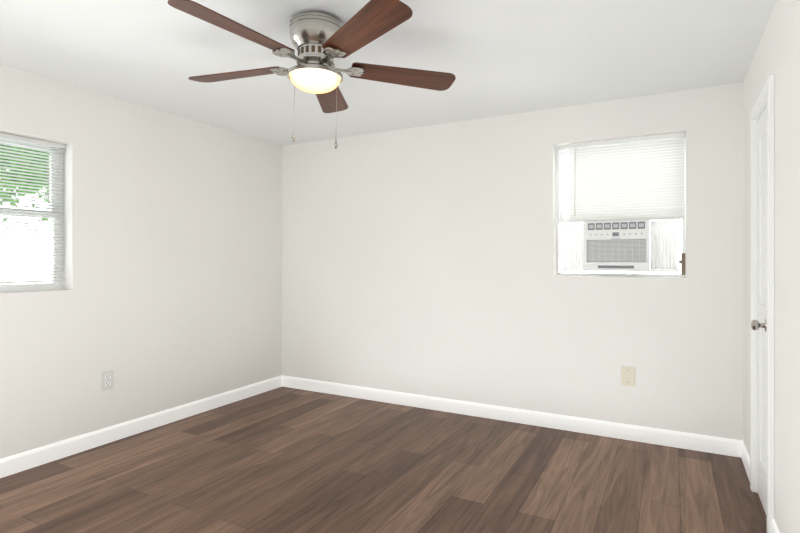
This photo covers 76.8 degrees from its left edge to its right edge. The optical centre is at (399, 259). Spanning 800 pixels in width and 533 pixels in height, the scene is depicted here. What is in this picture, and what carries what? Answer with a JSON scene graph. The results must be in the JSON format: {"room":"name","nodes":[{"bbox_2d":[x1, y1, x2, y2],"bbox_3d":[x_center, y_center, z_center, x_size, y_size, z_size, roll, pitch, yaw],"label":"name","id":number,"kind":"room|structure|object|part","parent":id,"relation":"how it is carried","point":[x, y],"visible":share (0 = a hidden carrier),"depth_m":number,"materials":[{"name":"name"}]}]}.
{"room":"empty bedroom","nodes":[
{"label":"empty bedroom","id":0,"kind":"room"},
{"bbox_2d":[0,64,281,458],"bbox_3d":[-2.307,0.067,3.287,0.200,2.540,4.700,0,0,28],"label":"wall","id":1,"kind":"structure","parent":0,"point":[168,295],"depth_m":3.75,"materials":[{"name":"white paint"}]},
{"bbox_2d":[0,138,61,291],"bbox_3d":[-2.513,-0.283,3.013,0.068,0.970,0.902,0,0,28],"label":"window","id":2,"kind":"structure","parent":1,"relation":"in","point":[30,287],"depth_m":3.34,"materials":[{"name":"white"}]},
{"bbox_2d":[0,133,64,283],"bbox_3d":[-2.446,-0.308,2.977,0.048,0.911,0.890,0,0,28],"label":"window blinds","id":3,"kind":"object","parent":2,"relation":"attached to","point":[30,140],"visible":1,"depth_m":3.20,"materials":[{"name":"plastic"}]},
{"bbox_2d":[101,369,113,390],"bbox_3d":[-2.051,0.847,3.541,0.010,0.134,0.088,0,0,28],"label":"electrical outlet","id":4,"kind":"object","parent":1,"relation":"attached to","point":[107,379],"visible":1,"depth_m":3.54,"materials":[{"name":"white plastic"}]},
{"bbox_2d":[0,376,281,477],"bbox_3d":[-2.216,1.233,3.230,0.014,0.108,4.286,0,0,28],"label":"baseboard","id":5,"kind":"structure","parent":1,"relation":"attached to","point":[20,462],"depth_m":3.63,"materials":[{"name":"white wood"}]},
{"bbox_2d":[0,387,766,532],"bbox_3d":[-0.502,1.347,2.315,4.300,0.120,4.700,0,0,28],"label":"floor","id":6,"kind":"structure","parent":0,"point":[284,460],"depth_m":2.94,"materials":[{"name":"wood"}]},
{"bbox_2d":[0,0,775,145],"bbox_3d":[-0.502,-1.213,2.315,4.300,0.120,4.700,0,0,28],"label":"ceiling","id":7,"kind":"structure","parent":0,"point":[500,57],"depth_m":2.85,"materials":[{"name":"white paint"}]},
{"bbox_2d":[167,0,455,147],"bbox_3d":[-0.447,-0.835,2.425,1.369,0.636,1.367,0,-1,28],"label":"ceiling fan","id":8,"kind":"object","parent":7,"relation":"hanging from","point":[320,41],"visible":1,"depth_m":2.34,"materials":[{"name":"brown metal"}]},
{"bbox_3d":[-0.675,-0.953,2.085,0.158,0.039,0.543,0,-2,37],"label":"blade","id":9,"kind":"part","parent":8,"relation":"part of","materials":[{"name":"brown wood"}]},
{"bbox_3d":[-0.828,-0.944,2.583,0.543,0.039,0.158,1,-1,19],"label":"blade","id":10,"kind":"part","parent":8,"relation":"part of","materials":[{"name":"brown wood"}]},
{"bbox_3d":[-0.410,-0.846,2.437,0.246,0.070,0.246,0,-1,28],"label":"globe","id":11,"kind":"part","parent":8,"relation":"part of"},
{"bbox_3d":[-0.401,-0.930,2.883,0.158,0.039,0.543,1,-1,1],"label":"blade","id":12,"kind":"part","parent":8,"relation":"part of","materials":[{"name":"brown wood"}]},
{"bbox_3d":[-0.154,-0.944,2.076,0.158,0.039,0.543,2,-2,-35],"label":"blade","id":13,"kind":"part","parent":8,"relation":"part of","materials":[{"name":"brown wood"}]},
{"bbox_3d":[0.016,-0.930,2.569,0.543,0.039,0.158,1,-1,-17],"label":"blade","id":14,"kind":"part","parent":8,"relation":"part of","materials":[{"name":"brown wood"}]},
{"bbox_2d":[282,82,743,440],"bbox_3d":[0.564,0.067,4.296,4.300,2.540,0.200,0,0,28],"label":"wall","id":15,"kind":"structure","parent":0,"point":[419,260],"depth_m":4.03,"materials":[{"name":"white paint"}]},
{"bbox_2d":[282,375,742,457],"bbox_3d":[0.514,1.233,4.202,3.900,0.108,0.014,0,0,28],"label":"baseboard","id":16,"kind":"structure","parent":15,"relation":"attached to","point":[704,443],"depth_m":3.90,"materials":[{"name":"white wood"}]},
{"bbox_2d":[556,134,685,276],"bbox_3d":[1.630,-0.376,3.780,0.885,1.005,0.068,0,0,28],"label":"window","id":17,"kind":"structure","parent":15,"relation":"in","point":[560,170],"depth_m":3.96,"materials":[{"name":"white plastic"}]},
{"bbox_2d":[562,223,583,268],"bbox_3d":[1.353,-0.102,3.917,0.179,0.354,0.024,0,0,28],"label":"accordion side panel","id":18,"kind":"object","parent":17,"relation":"attached to","point":[573,245],"visible":0.77,"depth_m":3.92,"materials":[{"name":"plastic"}]},
{"bbox_2d":[584,220,649,269],"bbox_3d":[1.682,-0.102,3.878,0.440,0.354,0.517,0,0,28],"label":"ac unit","id":19,"kind":"object","parent":17,"relation":"in","point":[617,245],"visible":1,"depth_m":3.65,"materials":[{"name":"white plastic"}]},
{"bbox_3d":[1.638,-0.580,3.796,0.793,0.504,0.004,0,0,28],"label":"frame glass","id":20,"kind":"part","parent":17,"relation":"part of","materials":[{"name":"clear glass"}]},
{"bbox_2d":[561,253,684,274],"bbox_3d":[1.608,0.032,3.703,0.841,0.150,0.105,0,0,28],"label":"track","id":21,"kind":"object","parent":17,"relation":"attached to","point":[682,261],"visible":0.98,"depth_m":3.60,"materials":[{"name":"white plastic"}]},
{"bbox_2d":[568,132,684,222],"bbox_3d":[1.626,-0.579,3.668,0.774,0.596,0.048,0,0,28],"label":"window blinds","id":22,"kind":"object","parent":17,"relation":"attached to","point":[632,179],"visible":1,"depth_m":3.66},
{"bbox_2d":[650,220,677,269],"bbox_3d":[1.895,-0.102,3.625,0.180,0.354,0.024,0,0,28],"label":"accordion side panel","id":23,"kind":"object","parent":17,"relation":"attached to","point":[663,244],"visible":1,"depth_m":3.62,"materials":[{"name":"plastic"}]},
{"bbox_2d":[621,366,634,385],"bbox_3d":[1.629,0.835,3.604,0.088,0.134,0.008,0,0,28],"label":"electrical outlet","id":24,"kind":"object","parent":15,"relation":"attached to","point":[627,376],"visible":1,"depth_m":3.60,"materials":[{"name":"beige plastic"}]},
{"bbox_2d":[744,0,799,532],"bbox_3d":[1.302,0.072,1.343,0.200,2.550,4.700,0,0,28],"label":"wall","id":25,"kind":"structure","parent":0,"point":[777,54],"depth_m":2.11,"materials":[{"name":"white paint"}]},
{"bbox_2d":[741,441,779,532],"bbox_3d":[1.205,1.233,1.388,0.014,0.108,4.286,0,0,28],"label":"baseboard","id":26,"kind":"structure","parent":25,"relation":"attached to","point":[745,457],"depth_m":3.01,"materials":[{"name":"white wood"}]},
{"bbox_2d":[757,106,766,516],"bbox_3d":[1.868,0.258,2.561,0.035,2.035,0.474,0,0,28],"label":"closet door","id":27,"kind":"structure","parent":25,"relation":"in","point":[762,306],"depth_m":2.68,"materials":[{"name":"white paint"}]},
{"bbox_2d":[751,319,766,331],"bbox_3d":[1.783,0.327,2.508,0.065,0.062,0.062,0,0,28],"label":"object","id":28,"kind":"structure","parent":27,"relation":"attached to","point":[756,325],"depth_m":2.50,"materials":[{"name":"silver metal"}]},
{"bbox_2d":[750,75,773,532],"bbox_3d":[1.928,0.225,2.528,0.222,2.124,0.628,0,0,28],"label":"door frame","id":29,"kind":"structure","parent":25,"relation":"attached to","point":[766,95],"depth_m":2.33,"materials":[{"name":"white wood"}]},
{"label":"outside","id":30,"kind":"structure","parent":0,"visible":0},
{"bbox_2d":[0,144,51,284],"bbox_3d":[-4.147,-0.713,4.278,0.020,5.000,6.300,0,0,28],"label":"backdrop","id":31,"kind":"structure","parent":30,"point":[19,273],"depth_m":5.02,"materials":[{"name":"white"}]},
{"bbox_2d":[561,154,681,273],"bbox_3d":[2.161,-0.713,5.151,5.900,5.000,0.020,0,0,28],"label":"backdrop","id":32,"kind":"structure","parent":30,"point":[566,185],"depth_m":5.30,"materials":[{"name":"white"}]}
]}

